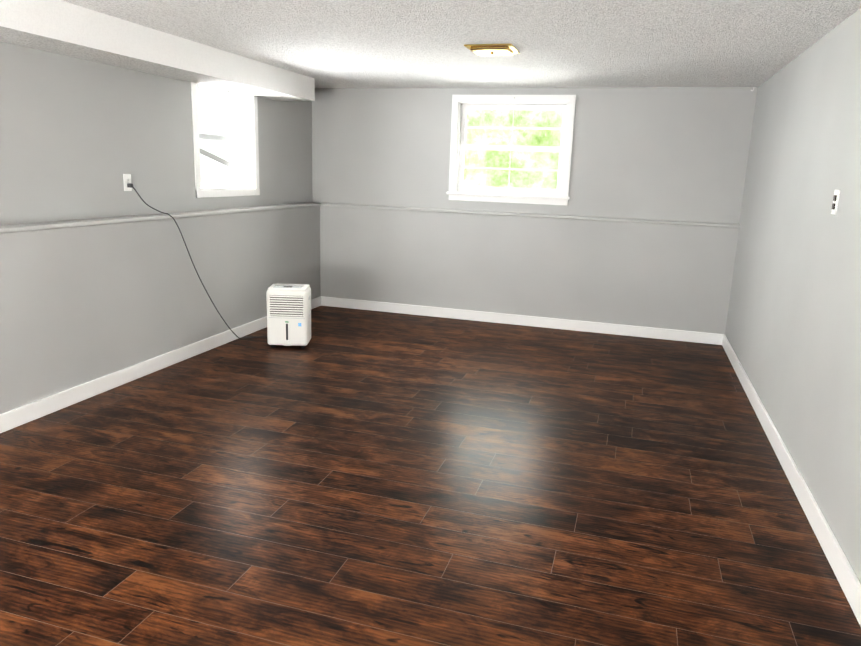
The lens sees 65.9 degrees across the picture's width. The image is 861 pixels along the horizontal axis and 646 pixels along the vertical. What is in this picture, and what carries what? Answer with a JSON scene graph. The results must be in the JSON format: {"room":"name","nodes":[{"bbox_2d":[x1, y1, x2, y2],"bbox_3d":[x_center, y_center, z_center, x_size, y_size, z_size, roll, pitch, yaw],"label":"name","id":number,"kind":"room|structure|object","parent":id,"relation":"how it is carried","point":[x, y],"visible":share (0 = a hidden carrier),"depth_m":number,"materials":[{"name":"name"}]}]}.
{"room":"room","nodes":[
{"label":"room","id":0,"kind":"room"},
{"bbox_2d":[0,41,320,413],"bbox_3d":[-2.585,-0.503,3.241,0.340,2.450,8.532,6,13,16],"label":"wall","id":1,"kind":"structure","parent":0,"point":[79,137],"depth_m":4.46,"materials":[{"name":"grey paint"}]},
{"bbox_2d":[123,174,131,190],"bbox_3d":[-2.089,-0.969,4.580,0.008,0.115,0.070,6,13,16],"label":"electrical outlet","id":2,"kind":"object","parent":1,"relation":"attached to","point":[127,178],"visible":0.96,"depth_m":4.57,"materials":[{"name":"white plastic"}]},
{"bbox_2d":[0,296,320,432],"bbox_3d":[-2.432,0.593,3.510,0.016,0.105,8.239,6,13,16],"label":"baseboard","id":3,"kind":"structure","parent":1,"relation":"attached to","point":[19,416],"depth_m":4.50,"materials":[{"name":"white wood"}]},
{"bbox_2d":[0,203,320,233],"bbox_3d":[-2.453,-0.438,3.293,0.136,0.030,8.240,6,13,16],"label":"trim","id":4,"kind":"structure","parent":1,"relation":"attached to","point":[56,225],"depth_m":4.50,"materials":[{"name":"grey paint"}]},
{"bbox_2d":[191,82,259,197],"bbox_3d":[-1.821,-1.551,5.668,0.237,0.917,0.934,6,13,16],"label":"window","id":5,"kind":"structure","parent":1,"relation":"in","point":[243,138],"depth_m":5.95,"materials":[{"name":"white"}]},
{"bbox_2d":[0,306,860,645],"bbox_3d":[-0.504,0.862,3.000,4.715,0.060,8.752,6,13,16],"label":"floor","id":6,"kind":"structure","parent":0,"point":[346,476],"depth_m":3.06,"materials":[{"name":"brown wood"}]},
{"bbox_2d":[266,283,310,347],"bbox_3d":[-1.199,-0.063,5.639,0.343,0.519,0.252,2,13,-2],"label":"dehumidifier","id":7,"kind":"object","parent":6,"relation":"on","point":[288,314],"visible":1,"depth_m":5.53,"materials":[{"name":"white plastic"}]},
{"bbox_2d":[127,183,266,338],"bbox_3d":[-1.626,-0.408,5.234,0.617,1.342,1.292,6,13,16],"label":"cord","id":8,"kind":"object","parent":7,"relation":"attached to","point":[129,185],"visible":0.73,"depth_m":5.03,"materials":[{"name":"grey rubber"}]},
{"bbox_2d":[61,0,860,87],"bbox_3d":[-0.424,-1.467,2.467,4.715,0.120,8.752,6,13,16],"label":"ceiling","id":9,"kind":"structure","parent":0,"point":[554,43],"depth_m":4.02,"materials":[{"name":"white paint"}]},
{"bbox_2d":[0,0,314,100],"bbox_3d":[-2.389,-1.427,2.715,0.390,0.200,7.600,6,13,16],"label":"soffit","id":10,"kind":"structure","parent":9,"relation":"attached to","point":[63,28],"depth_m":4.08,"materials":[{"name":"white paint"}]},
{"bbox_2d":[464,44,518,55],"bbox_3d":[0.409,-1.797,4.397,0.310,0.041,0.310,6,13,16],"label":"ceiling light","id":11,"kind":"object","parent":9,"relation":"attached to","point":[494,49],"visible":0.98,"depth_m":4.31,"materials":[{"name":"gold"}]},
{"bbox_2d":[312,87,757,333],"bbox_3d":[0.784,-1.174,6.688,4.715,2.450,0.277,6,13,16],"label":"wall","id":12,"kind":"structure","parent":0,"point":[667,153],"depth_m":6.50,"materials":[{"name":"grey paint"}]},
{"bbox_2d":[446,95,575,205],"bbox_3d":[0.799,-1.711,6.570,1.225,1.020,0.270,6,13,16],"label":"window","id":13,"kind":"structure","parent":12,"relation":"in","point":[461,105],"depth_m":6.51,"materials":[{"name":"white"}]},
{"bbox_2d":[321,296,722,344],"bbox_3d":[0.761,-0.045,6.785,4.155,0.105,0.016,6,13,16],"label":"baseboard","id":14,"kind":"structure","parent":12,"relation":"attached to","point":[627,330],"depth_m":6.70,"materials":[{"name":"white wood"}]},
{"bbox_2d":[321,203,739,227],"bbox_3d":[0.812,-1.075,6.574,4.140,0.030,0.073,6,13,16],"label":"trim","id":15,"kind":"structure","parent":12,"relation":"attached to","point":[545,216],"depth_m":6.47,"materials":[{"name":"grey paint"}]},
{"bbox_2d":[725,8,860,583],"bbox_3d":[1.650,-0.072,1.999,0.220,2.450,8.532,6,13,16],"label":"wall","id":16,"kind":"structure","parent":0,"point":[793,330],"depth_m":3.49,"materials":[{"name":"grey paint"}]},
{"bbox_2d":[722,334,860,626],"bbox_3d":[1.521,0.996,2.351,0.016,0.105,8.239,6,13,16],"label":"baseboard","id":17,"kind":"structure","parent":16,"relation":"attached to","point":[845,575],"depth_m":3.08,"materials":[{"name":"white wood"}]},
{"bbox_2d":[831,190,839,214],"bbox_3d":[1.917,-0.573,3.148,0.011,0.115,0.070,6,13,16],"label":"electrical outlet","id":18,"kind":"object","parent":16,"relation":"attached to","point":[835,202],"visible":0.96,"depth_m":3.13,"materials":[{"name":"white plastic"}]},
{"label":"outside","id":19,"kind":"structure","parent":0,"visible":0},
{"bbox_2d":[197,89,230,146],"bbox_3d":[-4.163,-3.743,8.982,0.001,8.000,22.000,6,13,16],"label":"sky","id":20,"kind":"structure","parent":19,"point":[210,107],"depth_m":11.03,"materials":[{"name":"white"}]},
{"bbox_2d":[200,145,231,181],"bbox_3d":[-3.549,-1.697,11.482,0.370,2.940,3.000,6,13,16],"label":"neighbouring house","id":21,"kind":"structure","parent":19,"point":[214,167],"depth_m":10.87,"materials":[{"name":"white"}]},
{"bbox_2d":[463,109,562,188],"bbox_3d":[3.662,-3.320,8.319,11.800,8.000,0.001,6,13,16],"label":"window pane","id":22,"kind":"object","parent":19,"point":[534,121],"depth_m":9.31,"materials":[{"name":"clear glass"}]}
]}

